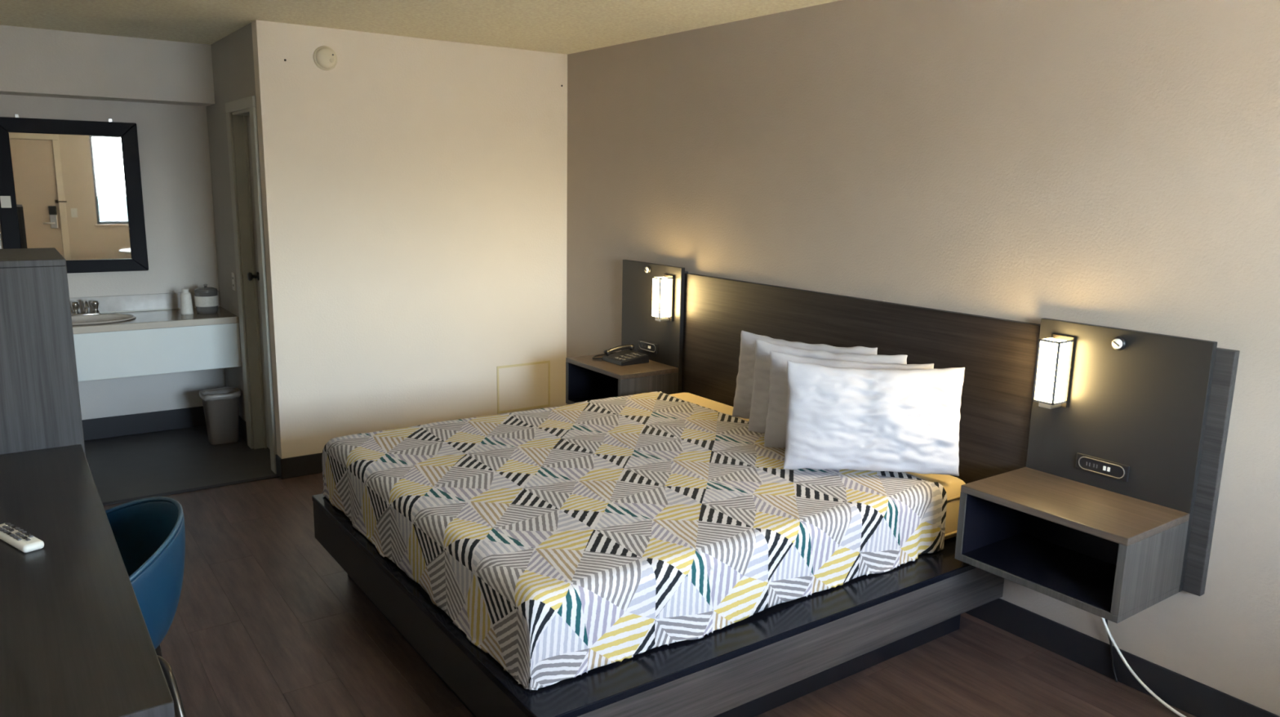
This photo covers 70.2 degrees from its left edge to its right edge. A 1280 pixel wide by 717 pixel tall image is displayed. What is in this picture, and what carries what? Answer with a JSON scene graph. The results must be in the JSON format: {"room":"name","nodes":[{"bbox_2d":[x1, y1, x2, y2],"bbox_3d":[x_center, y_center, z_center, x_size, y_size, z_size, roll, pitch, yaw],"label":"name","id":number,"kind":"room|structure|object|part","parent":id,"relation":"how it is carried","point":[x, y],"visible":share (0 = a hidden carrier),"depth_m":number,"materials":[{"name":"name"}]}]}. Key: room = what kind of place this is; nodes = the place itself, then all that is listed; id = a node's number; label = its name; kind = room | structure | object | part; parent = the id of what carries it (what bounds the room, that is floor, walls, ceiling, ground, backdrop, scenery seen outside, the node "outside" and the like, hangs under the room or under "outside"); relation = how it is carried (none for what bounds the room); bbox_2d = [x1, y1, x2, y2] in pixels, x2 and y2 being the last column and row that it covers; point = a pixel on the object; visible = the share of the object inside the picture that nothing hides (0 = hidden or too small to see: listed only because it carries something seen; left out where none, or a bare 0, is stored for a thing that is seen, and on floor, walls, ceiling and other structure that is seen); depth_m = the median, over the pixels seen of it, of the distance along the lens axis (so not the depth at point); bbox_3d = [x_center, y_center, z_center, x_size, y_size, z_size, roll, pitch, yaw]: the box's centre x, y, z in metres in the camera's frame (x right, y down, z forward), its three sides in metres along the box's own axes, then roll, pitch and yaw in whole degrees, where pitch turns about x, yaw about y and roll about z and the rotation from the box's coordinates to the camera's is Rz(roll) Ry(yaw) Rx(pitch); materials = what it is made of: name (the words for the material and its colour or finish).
{"room":"hotel room","nodes":[
{"label":"hotel room","id":0,"kind":"room"},
{"bbox_2d":[0,25,214,106],"bbox_3d":[-3.375,-1.685,5.214,1.661,0.348,0.275,-7,13,-35],"label":"wall","id":1,"kind":"structure","parent":0,"point":[34,62],"depth_m":5.25,"materials":[{"name":"grey paint"}]},
{"bbox_2d":[0,94,226,419],"bbox_3d":[-2.759,-0.729,6.104,3.500,2.540,0.120,-7,13,-35],"label":"wall","id":2,"kind":"structure","parent":0,"point":[173,142],"depth_m":5.80,"materials":[{"name":"grey paint"}]},
{"bbox_2d":[0,113,148,273],"bbox_3d":[-3.415,-0.980,5.475,0.744,0.927,0.036,-7,13,-34],"label":"vanity mirror","id":3,"kind":"object","parent":2,"relation":"attached to","point":[74,187],"visible":0.89,"depth_m":5.48,"materials":[{"name":"black mirror"}]},
{"bbox_2d":[0,195,11,208],"bbox_3d":[-3.674,-0.907,5.270,0.050,0.068,0.006,-7,13,-35],"label":"tag","id":4,"kind":"object","parent":3,"relation":"attached to","point":[6,202],"visible":1,"depth_m":5.27,"materials":[{"name":"paper"}]},
{"bbox_3d":[-3.684,-0.938,5.292,0.088,0.900,0.034,-7,13,-34],"label":"frame rail","id":5,"kind":"part","parent":3,"relation":"part of","materials":[{"name":"wood"}]},
{"bbox_3d":[-3.407,-1.372,5.399,0.738,0.084,0.034,-7,13,-34],"label":"frame rail","id":6,"kind":"part","parent":3,"relation":"part of","materials":[{"name":"wood"}]},
{"bbox_2d":[8,132,132,260],"bbox_3d":[-3.418,-0.966,5.482,0.588,0.766,0.006,-7,13,-34],"label":"mirror glass","id":7,"kind":"object","parent":3,"relation":"on","point":[70,193],"depth_m":5.48,"materials":[{"name":"clear mirror"}]},
{"bbox_3d":[-3.423,-0.562,5.556,0.738,0.076,0.034,-6,13,-34],"label":"frame rail","id":8,"kind":"part","parent":3,"relation":"part of","materials":[{"name":"wood"}]},
{"bbox_3d":[-3.146,-1.000,5.662,0.088,0.900,0.034,-7,13,-34],"label":"frame rail","id":9,"kind":"part","parent":3,"relation":"part of","materials":[{"name":"wood"}]},
{"bbox_2d":[69,290,220,313],"bbox_3d":[-3.475,-0.321,5.584,1.659,0.105,0.019,-7,13,-35],"label":"backsplash","id":10,"kind":"structure","parent":2,"relation":"attached to","point":[158,300],"depth_m":5.76,"materials":[{"name":"white stone"}]},
{"bbox_2d":[69,290,241,381],"bbox_3d":[-3.320,-0.123,5.396,1.659,0.423,0.563,-7,13,-35],"label":"sink vanity","id":11,"kind":"object","parent":2,"relation":"attached to","point":[125,335],"visible":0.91,"depth_m":5.48,"materials":[{"name":"beige stone"}]},
{"bbox_2d":[71,306,237,326],"bbox_3d":[-3.322,-0.210,5.384,1.659,0.030,0.551,-7,13,-35],"label":"countertop","id":12,"kind":"structure","parent":11,"relation":"on","point":[165,314],"depth_m":5.62,"materials":[{"name":"beige stone"}]},
{"bbox_2d":[70,298,100,315],"bbox_3d":[-3.352,-0.305,5.507,0.152,0.109,0.153,-7,13,-35],"label":"faucet","id":13,"kind":"object","parent":12,"relation":"on","point":[95,304],"depth_m":5.53,"materials":[{"name":"silver metal"}]},
{"bbox_2d":[71,313,136,324],"bbox_3d":[-3.269,-0.168,5.402,0.498,0.142,0.350,-7,13,-35],"label":"basin","id":14,"kind":"object","parent":12,"relation":"in","point":[77,318],"depth_m":5.52,"materials":[{"name":"white ceramic"}]},
{"bbox_2d":[180,288,193,314],"bbox_3d":[-2.841,-0.357,5.696,0.074,0.157,0.074,-7,13,-35],"label":"bottle","id":15,"kind":"object","parent":12,"relation":"on","point":[186,305],"visible":1,"depth_m":5.67,"materials":[{"name":"plastic"}]},
{"bbox_2d":[193,284,218,313],"bbox_3d":[-2.746,-0.380,5.761,0.138,0.182,0.138,-7,13,-35],"label":"ice bucket","id":16,"kind":"object","parent":12,"relation":"on","point":[206,298],"visible":1,"depth_m":5.71,"materials":[{"name":"grey plastic"}]},
{"bbox_3d":[-2.745,-0.440,5.749,0.134,0.021,0.134,-7,13,-35],"label":"lid","id":17,"kind":"part","parent":16,"relation":"part of","materials":[{"name":"grey plastic"}]},
{"bbox_2d":[81,405,247,443],"bbox_3d":[-3.313,0.502,5.490,1.661,0.135,0.630,-7,13,-35],"label":"baseboard","id":18,"kind":"structure","parent":2,"relation":"attached to","point":[175,419],"depth_m":5.90,"materials":[{"name":"black rubber"}]},
{"bbox_2d":[206,22,277,454],"bbox_3d":[-2.366,-0.656,5.503,0.120,2.440,1.320,-7,13,-35],"label":"wall","id":19,"kind":"structure","parent":0,"point":[232,55],"depth_m":5.58,"materials":[{"name":"grey paint"}]},
{"bbox_2d":[231,271,235,290],"bbox_3d":[-2.520,-0.477,5.641,0.008,0.110,0.070,-7,13,-35],"label":"wall outlet","id":20,"kind":"object","parent":19,"relation":"attached to","point":[233,273],"visible":1,"depth_m":5.63,"materials":[{"name":"white plastic"}]},
{"bbox_2d":[225,95,276,473],"bbox_3d":[-2.192,-0.424,5.279,0.136,2.075,0.675,-7,13,-35],"label":"door","id":21,"kind":"structure","parent":19,"relation":"in","point":[241,113],"depth_m":5.37,"materials":[{"name":"paint"}]},
{"bbox_3d":[-2.294,-0.487,5.396,0.060,0.052,0.052,-7,13,-35],"label":"knob","id":22,"kind":"part","parent":21,"relation":"part of","materials":[{"name":"black plastic"}]},
{"bbox_2d":[251,19,567,458],"bbox_3d":[-1.254,-0.620,5.425,1.839,2.440,0.100,-7,13,-35],"label":"wall","id":23,"kind":"structure","parent":0,"point":[414,190],"depth_m":5.27,"materials":[{"name":"beige paint"}]},
{"bbox_2d":[275,452,322,479],"bbox_3d":[-1.277,0.521,5.639,1.849,0.117,0.110,-7,13,-35],"label":"baseboard","id":24,"kind":"structure","parent":23,"relation":"attached to","point":[312,464],"depth_m":5.13,"materials":[{"name":"black rubber"}]},
{"bbox_2d":[313,45,337,70],"bbox_3d":[-1.665,-1.596,4.832,0.124,0.124,0.050,-7,13,-35],"label":"smoke detector","id":25,"kind":"object","parent":23,"relation":"attached to","point":[325,58],"visible":1,"depth_m":4.82,"materials":[{"name":"white plastic"}]},
{"bbox_2d":[497,360,550,413],"bbox_3d":[-0.751,0.184,5.889,0.384,0.308,0.006,-7,13,-35],"label":"access panel","id":26,"kind":"object","parent":23,"relation":"attached to","point":[522,386],"visible":1,"depth_m":5.89,"materials":[{"name":"beige paint"}]},
{"bbox_2d":[0,0,840,54],"bbox_3d":[-0.586,-1.409,2.880,3.740,0.100,7.560,-7,13,-35],"label":"ceiling","id":27,"kind":"structure","parent":0,"point":[566,27],"depth_m":4.48,"materials":[{"name":"white paint"}]},
{"bbox_2d":[84,425,1195,716],"bbox_3d":[-0.668,1.075,3.410,3.500,0.100,7.440,-7,13,-35],"label":"floor","id":28,"kind":"structure","parent":0,"point":[266,622],"depth_m":3.31,"materials":[{"name":"brown wood"}]},
{"bbox_2d":[0,247,85,455],"bbox_3d":[-2.332,0.335,3.171,0.647,1.381,0.555,-7,13,-35],"label":"cabinet","id":29,"kind":"object","parent":28,"relation":"on","point":[40,406],"visible":0.53,"depth_m":3.00,"materials":[{"name":"laminate"}]},
{"bbox_2d":[0,444,174,716],"bbox_3d":[-1.635,0.848,2.251,0.638,0.750,1.889,-7,13,-35],"label":"desk","id":30,"kind":"object","parent":28,"relation":"on","point":[76,641],"visible":1,"depth_m":1.94,"materials":[{"name":"laminate"}]},
{"bbox_2d":[0,522,44,552],"bbox_3d":[-1.567,0.447,2.286,0.210,0.026,0.048,9,13,35],"label":"remote control","id":31,"kind":"object","parent":30,"relation":"on","point":[17,537],"visible":1,"depth_m":2.25,"materials":[{"name":"white plastic"}]},
{"bbox_2d":[105,496,186,716],"bbox_3d":[-1.471,0.806,2.374,0.555,0.790,0.614,-7,13,-35],"label":"tub chair","id":32,"kind":"object","parent":28,"relation":"on","point":[149,532],"visible":0.17,"depth_m":2.37,"materials":[{"name":"blue plastic"}]},
{"bbox_3d":[-1.418,0.939,2.628,0.081,0.417,0.290,1,11,2],"label":"leg","id":33,"kind":"part","parent":32,"relation":"part of","materials":[{"name":"black metal"}]},
{"bbox_3d":[-1.244,0.989,2.387,0.290,0.417,0.081,4,11,17],"label":"leg","id":34,"kind":"part","parent":32,"relation":"part of","materials":[{"name":"silver metal"}]},
{"bbox_2d":[102,474,279,505],"bbox_3d":[-2.708,0.740,4.663,1.661,0.006,0.040,-7,13,-35],"label":"trim","id":35,"kind":"structure","parent":28,"relation":"on","point":[276,475],"depth_m":4.87,"materials":[{"name":"black rubber"}]},
{"bbox_2d":[199,386,241,444],"bbox_3d":[-2.643,0.363,5.751,0.230,0.334,0.198,-7,13,-35],"label":"trash bin","id":36,"kind":"object","parent":28,"relation":"on","point":[220,405],"visible":1,"depth_m":5.69,"materials":[{"name":"beige plastic"}]},
{"bbox_2d":[311,493,1004,716],"bbox_3d":[-0.009,0.815,3.645,1.983,0.345,1.970,-7,13,-35],"label":"platform bed","id":37,"kind":"object","parent":28,"relation":"on","point":[782,653],"visible":0.48,"depth_m":2.84,"materials":[{"name":"laminate"}]},
{"bbox_3d":[-0.808,0.843,3.074,0.018,0.164,1.962,-7,13,-35],"label":"foot rail","id":38,"kind":"part","parent":37,"relation":"part of","materials":[{"name":"black laminate"}]},
{"bbox_3d":[0.561,0.909,2.863,1.963,0.164,0.022,-7,13,-35],"label":"rail","id":39,"kind":"part","parent":37,"relation":"part of","materials":[{"name":"laminate"}]},
{"bbox_2d":[669,392,965,539],"bbox_3d":[-0.017,0.518,3.646,1.913,0.236,1.786,-7,13,-35],"label":"mattress","id":40,"kind":"object","parent":37,"relation":"on","point":[952,485],"visible":0.11,"depth_m":3.44,"materials":[{"name":"beige fabric"}]},
{"bbox_2d":[321,391,946,690],"bbox_3d":[-0.110,0.516,3.574,1.750,0.259,1.863,-7,13,-35],"label":"bedspread","id":41,"kind":"object","parent":40,"relation":"on","point":[571,540],"visible":0.97,"depth_m":3.04,"materials":[{"name":"multicoloured fabric"}]},
{"bbox_2d":[732,330,877,418],"bbox_3d":[0.705,0.112,3.978,0.649,0.392,0.139,9,14,36],"label":"pillow","id":42,"kind":"object","parent":41,"relation":"on","point":[744,379],"visible":0.24,"depth_m":4.09,"materials":[{"name":"white fabric"}]},
{"bbox_2d":[747,339,907,433],"bbox_3d":[0.764,0.151,3.775,0.645,0.395,0.143,7,13,29],"label":"pillow","id":43,"kind":"object","parent":41,"relation":"on","point":[760,395],"visible":0.19,"depth_m":3.86,"materials":[{"name":"white fabric"}]},
{"bbox_2d":[764,351,933,448],"bbox_3d":[0.818,0.190,3.608,0.636,0.390,0.133,4,11,16],"label":"pillow","id":44,"kind":"object","parent":41,"relation":"on","point":[775,435],"visible":0.19,"depth_m":3.66,"materials":[{"name":"white fabric"}]},
{"bbox_2d":[783,360,964,475],"bbox_3d":[0.867,0.223,3.389,0.650,0.407,0.157,2,11,5],"label":"pillow","id":45,"kind":"object","parent":41,"relation":"on","point":[838,418],"visible":1,"depth_m":3.34,"materials":[{"name":"white fabric"}]},
{"bbox_2d":[1101,617,1186,716],"bbox_3d":[1.879,0.998,2.710,0.047,0.411,1.205,-6,13,-33],"label":"cable","id":46,"kind":"object","parent":28,"relation":"on","point":[1116,646],"visible":0.65,"depth_m":3.05,"materials":[{"name":"plastic"}]},
{"bbox_2d":[566,0,1279,715],"bbox_3d":[0.867,-0.285,4.162,0.120,2.540,7.560,-7,13,-35],"label":"wall","id":47,"kind":"structure","parent":0,"point":[1113,163],"depth_m":3.33,"materials":[{"name":"beige paint"}]},
{"bbox_2d":[621,259,1239,595],"bbox_3d":[0.837,0.119,4.093,0.082,0.872,3.231,-7,13,-35],"label":"headboard","id":48,"kind":"object","parent":47,"relation":"attached to","point":[1159,406],"depth_m":3.32,"materials":[{"name":"laminate"}]},
{"bbox_2d":[565,353,678,404],"bbox_3d":[-0.109,0.154,5.088,0.380,0.266,0.558,-7,13,-35],"label":"nightstand","id":49,"kind":"object","parent":48,"relation":"attached to","point":[587,378],"visible":0.68,"depth_m":5.01,"materials":[{"name":"laminate"}]},
{"bbox_3d":[-0.263,0.110,5.302,0.380,0.218,0.024,-7,13,-35],"label":"panel","id":50,"kind":"part","parent":49,"relation":"part of","materials":[{"name":"laminate"}]},
{"bbox_2d":[591,343,648,365],"bbox_3d":[-0.130,-0.033,5.139,0.226,0.082,0.328,-7,13,-35],"label":"telephone","id":51,"kind":"object","parent":49,"relation":"on","point":[627,357],"visible":1,"depth_m":5.09,"materials":[{"name":"black plastic"}]},
{"bbox_3d":[-0.211,-0.019,5.236,0.080,0.012,0.229,5,11,17],"label":"cord","id":52,"kind":"part","parent":51,"relation":"part of","materials":[{"name":"black plastic"}]},
{"bbox_3d":[0.045,0.198,4.875,0.380,0.218,0.024,-7,13,-35],"label":"panel","id":53,"kind":"part","parent":49,"relation":"part of","materials":[{"name":"laminate"}]},
{"bbox_3d":[0.038,-0.495,5.084,0.024,0.046,0.046,-7,13,-35],"label":"wall button","id":54,"kind":"part","parent":48,"relation":"part of","materials":[{"name":"silver metal"}]},
{"bbox_2d":[638,339,657,353],"bbox_3d":[0.044,-0.067,5.158,0.011,0.056,0.180,-7,13,-35],"label":"power outlet","id":55,"kind":"object","parent":48,"relation":"attached to","point":[642,344],"visible":1,"depth_m":5.15,"materials":[{"name":"black plastic"}]},
{"bbox_3d":[0.062,-0.132,5.152,0.025,0.810,0.558,-7,13,-35],"label":"panel","id":56,"kind":"part","parent":48,"relation":"part of","materials":[{"name":"black laminate"}]},
{"bbox_2d":[651,274,674,321],"bbox_3d":[0.123,-0.327,4.928,0.095,0.248,0.082,-7,13,-35],"label":"wall lamp","id":57,"kind":"object","parent":48,"relation":"attached to","point":[662,287],"visible":1,"depth_m":4.91,"materials":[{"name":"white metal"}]},
{"bbox_3d":[0.118,-0.330,4.924,0.074,0.211,0.066,-7,13,-35],"label":"lamp shade","id":58,"kind":"part","parent":57,"relation":"part of","materials":[{"name":"white glass"}]},
{"bbox_3d":[0.156,-0.331,4.951,0.014,0.248,0.082,-7,13,-35],"label":"plate","id":59,"kind":"part","parent":57,"relation":"part of","materials":[{"name":"brown metal"}]},
{"bbox_3d":[0.841,0.127,4.132,0.033,0.842,2.079,-7,13,-35],"label":"panel","id":60,"kind":"part","parent":48,"relation":"part of","materials":[{"name":"laminate"}]},
{"bbox_2d":[1032,333,1075,408],"bbox_3d":[1.422,0.046,3.130,0.095,0.248,0.082,-7,13,-35],"label":"wall lamp","id":61,"kind":"object","parent":48,"relation":"attached to","point":[1055,353],"visible":1,"depth_m":3.11,"materials":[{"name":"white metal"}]},
{"bbox_3d":[1.418,0.043,3.126,0.074,0.211,0.066,-7,13,-35],"label":"lamp shade","id":62,"kind":"part","parent":61,"relation":"part of","materials":[{"name":"white glass"}]},
{"bbox_3d":[1.455,0.042,3.153,0.014,0.248,0.082,-7,13,-35],"label":"plate","id":63,"kind":"part","parent":61,"relation":"part of","materials":[{"name":"brown metal"}]},
{"bbox_2d":[955,466,1189,622],"bbox_3d":[1.404,0.588,2.994,0.380,0.266,0.563,-7,13,-35],"label":"nightstand","id":64,"kind":"object","parent":48,"relation":"attached to","point":[1112,556],"visible":1,"depth_m":2.96,"materials":[{"name":"laminate"}]},
{"bbox_3d":[1.248,0.543,3.210,0.380,0.218,0.024,-7,13,-35],"label":"panel","id":65,"kind":"part","parent":64,"relation":"part of","materials":[{"name":"laminate"}]},
{"bbox_3d":[1.552,0.571,3.097,0.020,0.218,0.515,-7,13,-35],"label":"panel","id":66,"kind":"part","parent":64,"relation":"part of","materials":[{"name":"black wood"}]},
{"bbox_3d":[1.560,0.633,2.779,0.380,0.218,0.024,-7,13,-35],"label":"panel","id":67,"kind":"part","parent":64,"relation":"part of","materials":[{"name":"laminate"}]},
{"bbox_2d":[1075,452,1129,481],"bbox_3d":[1.555,0.366,3.066,0.011,0.056,0.180,-7,13,-35],"label":"power outlet","id":68,"kind":"object","parent":48,"relation":"attached to","point":[1103,467],"visible":1,"depth_m":3.06,"materials":[{"name":"black plastic"}]},
{"bbox_3d":[1.562,-0.048,2.976,0.024,0.046,0.046,-7,13,-35],"label":"wall button","id":69,"kind":"part","parent":48,"relation":"part of","materials":[{"name":"silver metal"}]},
{"bbox_3d":[1.575,0.302,3.058,0.025,0.810,0.563,-7,13,-35],"label":"panel","id":70,"kind":"part","parent":48,"relation":"part of","materials":[{"name":"black laminate"}]},
{"bbox_2d":[1105,618,1118,681],"bbox_3d":[1.628,0.910,3.134,0.016,0.407,0.088,-7,13,-35],"label":"cord","id":71,"kind":"object","parent":47,"relation":"attached to","point":[1106,620],"visible":0.54,"depth_m":3.15,"materials":[{"name":"plastic"}]},
{"bbox_2d":[965,598,1279,716],"bbox_3d":[1.206,0.931,3.765,0.009,0.117,5.891,-7,13,-35],"label":"baseboard","id":72,"kind":"structure","parent":47,"relation":"attached to","point":[1197,699],"depth_m":3.15,"materials":[{"name":"black rubber"}]}
]}

